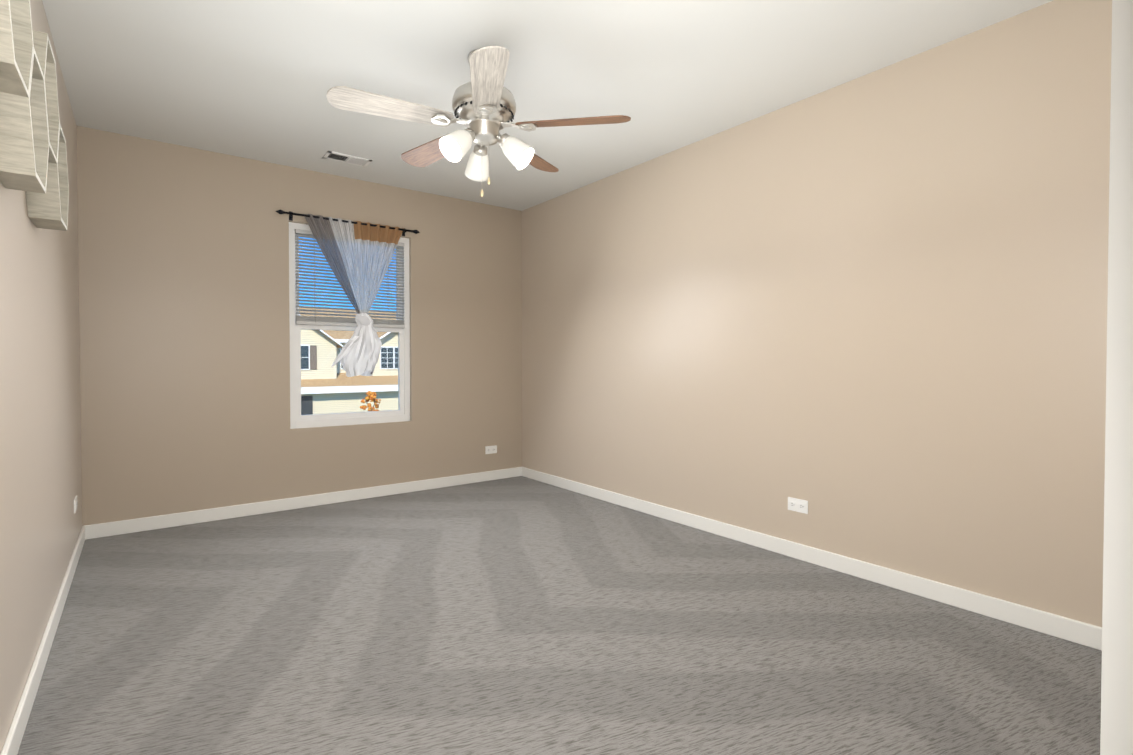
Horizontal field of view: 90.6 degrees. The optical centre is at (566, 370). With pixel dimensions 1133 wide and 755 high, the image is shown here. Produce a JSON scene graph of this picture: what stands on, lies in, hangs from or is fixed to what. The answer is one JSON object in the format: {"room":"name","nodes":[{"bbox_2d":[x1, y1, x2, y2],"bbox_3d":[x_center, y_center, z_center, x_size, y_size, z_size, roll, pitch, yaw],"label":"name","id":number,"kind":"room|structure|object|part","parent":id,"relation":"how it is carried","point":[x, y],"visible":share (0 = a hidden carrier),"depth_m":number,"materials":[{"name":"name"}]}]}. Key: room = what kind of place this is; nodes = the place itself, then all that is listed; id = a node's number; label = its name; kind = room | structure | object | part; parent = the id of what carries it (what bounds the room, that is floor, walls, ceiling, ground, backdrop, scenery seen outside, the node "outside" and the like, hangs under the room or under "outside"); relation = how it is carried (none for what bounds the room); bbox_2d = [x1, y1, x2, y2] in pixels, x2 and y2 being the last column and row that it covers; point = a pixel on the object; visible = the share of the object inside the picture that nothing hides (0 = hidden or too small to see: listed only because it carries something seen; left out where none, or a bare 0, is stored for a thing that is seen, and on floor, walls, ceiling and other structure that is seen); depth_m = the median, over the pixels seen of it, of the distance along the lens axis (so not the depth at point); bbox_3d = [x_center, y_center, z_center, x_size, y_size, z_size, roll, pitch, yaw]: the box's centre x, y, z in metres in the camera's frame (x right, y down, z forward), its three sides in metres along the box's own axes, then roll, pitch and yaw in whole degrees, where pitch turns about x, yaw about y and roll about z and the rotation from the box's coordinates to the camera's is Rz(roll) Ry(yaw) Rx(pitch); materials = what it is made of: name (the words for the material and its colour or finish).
{"room":"empty bedroom","nodes":[
{"label":"empty bedroom","id":0,"kind":"room"},
{"bbox_2d":[0,0,81,753],"bbox_3d":[-1.234,-0.181,1.006,0.160,2.470,6.070,-1,1,-37],"label":"wall","id":1,"kind":"structure","parent":0,"point":[40,464],"depth_m":1.94,"materials":[{"name":"paint"}]},
{"bbox_2d":[0,0,68,230],"bbox_3d":[-1.537,-0.749,1.597,0.081,0.494,1.235,-1,1,-37],"label":"wall shelf","id":2,"kind":"object","parent":1,"relation":"attached to","point":[33,158],"visible":1,"depth_m":1.49,"materials":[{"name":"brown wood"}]},
{"bbox_2d":[0,525,87,754],"bbox_3d":[-1.164,1.010,1.078,0.014,0.085,5.750,-1,1,-37],"label":"baseboard","id":3,"kind":"structure","parent":1,"relation":"attached to","point":[14,737],"depth_m":1.88,"materials":[{"name":"white wood"}]},
{"bbox_2d":[74,496,77,512],"bbox_3d":[-2.644,0.721,3.020,0.008,0.070,0.115,-1,1,-37],"label":"outlet","id":4,"kind":"object","parent":1,"relation":"attached to","point":[75,503],"visible":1,"depth_m":2.99,"materials":[{"name":"white plastic"}]},
{"bbox_2d":[77,126,521,525],"bbox_3d":[-1.710,-0.236,4.352,3.445,2.470,0.160,-1,1,-37],"label":"wall","id":5,"kind":"structure","parent":0,"point":[183,261],"depth_m":3.85,"materials":[{"name":"paint"}]},
{"bbox_2d":[88,467,519,538],"bbox_3d":[-1.660,0.957,4.301,3.060,0.085,0.014,-1,1,-37],"label":"baseboard","id":6,"kind":"structure","parent":5,"relation":"attached to","point":[99,530],"depth_m":4.01,"materials":[{"name":"white wood"}]},
{"bbox_2d":[276,209,419,428],"bbox_3d":[-1.645,-0.364,4.286,1.054,1.568,0.271,-1,1,-37],"label":"window","id":7,"kind":"structure","parent":5,"relation":"in","point":[358,255],"depth_m":4.25,"materials":[{"name":"white plastic"}]},
{"bbox_3d":[-1.625,-1.115,4.247,1.054,0.065,0.087,-1,1,-37],"label":"curtain rod","id":8,"kind":"part","parent":7,"relation":"part of","materials":[{"name":"black metal"}]},
{"bbox_2d":[295,229,404,327],"bbox_3d":[-1.650,-0.689,4.327,0.812,0.691,0.028,-1,1,-37],"label":"window blind","id":9,"kind":"object","parent":7,"relation":"attached to","point":[314,321],"depth_m":4.23,"materials":[{"name":"grey"}]},
{"bbox_2d":[485,445,496,453],"bbox_3d":[-0.677,0.712,5.046,0.115,0.070,0.008,-1,1,-37],"label":"outlet","id":10,"kind":"object","parent":5,"relation":"attached to","point":[490,449],"visible":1,"depth_m":5.04,"materials":[{"name":"white plastic"}]},
{"bbox_2d":[42,0,1052,210],"bbox_3d":[0.075,-1.492,1.976,3.445,0.120,6.070,-1,1,-37],"label":"ceiling","id":11,"kind":"structure","parent":0,"point":[254,79],"depth_m":2.67,"materials":[{"name":"paint"}]},
{"bbox_2d":[322,151,371,166],"bbox_3d":[-1.512,-1.457,3.867,0.290,0.013,0.150,-1,1,-37],"label":"ceiling vent","id":12,"kind":"object","parent":11,"relation":"in","point":[345,158],"visible":0.98,"depth_m":3.86,"materials":[{"name":"white plastic"}]},
{"bbox_2d":[327,46,630,196],"bbox_3d":[-0.419,-1.119,2.592,1.272,0.647,1.271,-1,1,-37],"label":"ceiling fan","id":13,"kind":"object","parent":11,"relation":"hanging from","point":[483,104],"visible":1,"depth_m":2.48,"materials":[{"name":"silver metal"}]},
{"label":"blade","id":14,"kind":"part","parent":13,"relation":"part of","materials":[{"name":"beige wood"}]},
{"bbox_3d":[-0.676,-1.128,2.872,0.519,0.006,0.144,1,-11,44],"label":"blade","id":15,"kind":"part","parent":13,"relation":"part of","materials":[{"name":"brown wood"}]},
{"bbox_3d":[-0.379,-1.245,2.584,0.292,0.394,0.292,-1,1,-37],"label":"motor","id":16,"kind":"part","parent":13,"relation":"part of","materials":[{"name":"silver metal"}]},
{"label":"blade","id":17,"kind":"part","parent":13,"relation":"part of","materials":[{"name":"beige wood"}]},
{"bbox_3d":[-0.199,-1.129,2.957,0.144,0.006,0.519,14,7,25],"label":"blade","id":18,"kind":"part","parent":13,"relation":"part of","materials":[{"name":"brown wood"}]},
{"bbox_3d":[0.029,-1.122,2.529,0.519,0.006,0.144,0,13,8],"label":"blade","id":19,"kind":"part","parent":13,"relation":"part of","materials":[{"name":"brown wood"}]},
{"bbox_2d":[17,476,1101,754],"bbox_3d":[0.075,1.097,2.019,3.445,0.120,6.070,-1,1,-37],"label":"floor","id":20,"kind":"structure","parent":0,"point":[517,616],"depth_m":2.09,"materials":[{"name":"carpet"}]},
{"bbox_2d":[522,0,1111,626],"bbox_3d":[0.910,-0.224,3.615,0.160,2.470,4.502,-1,1,-37],"label":"wall","id":21,"kind":"structure","parent":0,"point":[864,318],"depth_m":2.71,"materials":[{"name":"paint"}]},
{"bbox_2d":[788,497,807,513],"bbox_3d":[1.253,0.730,3.039,0.008,0.070,0.115,-1,1,-37],"label":"outlet","id":22,"kind":"object","parent":21,"relation":"attached to","point":[798,505],"visible":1,"depth_m":3.03,"materials":[{"name":"white plastic"}]},
{"bbox_2d":[520,467,1101,650],"bbox_3d":[0.886,0.970,3.522,0.014,0.085,4.332,-1,1,-37],"label":"baseboard","id":23,"kind":"structure","parent":21,"relation":"attached to","point":[1046,623],"depth_m":2.72,"materials":[{"name":"white wood"}]},
{"bbox_3d":[1.052,-0.178,0.834,3.295,2.470,0.120,-1,1,-37],"label":"wall","id":24,"kind":"structure","parent":0,"visible":0},
{"bbox_2d":[1100,0,1132,754],"bbox_3d":[0.175,0.038,0.173,0.964,2.060,0.144,-1,1,-37],"label":"door frame","id":25,"kind":"structure","parent":24,"relation":"attached to","point":[1116,736],"depth_m":0.48,"materials":[{"name":"white wood"}]},
{"label":"outside","id":26,"kind":"structure","parent":0,"visible":0},
{"bbox_3d":[-30.269,3.510,39.828,300.000,0.200,220.000,-1,1,-37],"label":"lawn","id":27,"kind":"structure","parent":26,"visible":0},
{"bbox_2d":[299,306,397,414],"bbox_3d":[-14.361,-0.625,41.953,27.200,8.000,12.830,-1,1,-37],"label":"neighbor house","id":28,"kind":"structure","parent":27,"relation":"on","point":[358,383],"depth_m":35.19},
{"bbox_2d":[360,391,380,410],"bbox_3d":[-11.408,2.355,32.738,1.205,2.356,1.226,-1,1,-37],"label":"teddy bear","id":29,"kind":"object","parent":27,"relation":"on","point":[368,398],"depth_m":32.54,"materials":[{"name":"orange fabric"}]}
]}

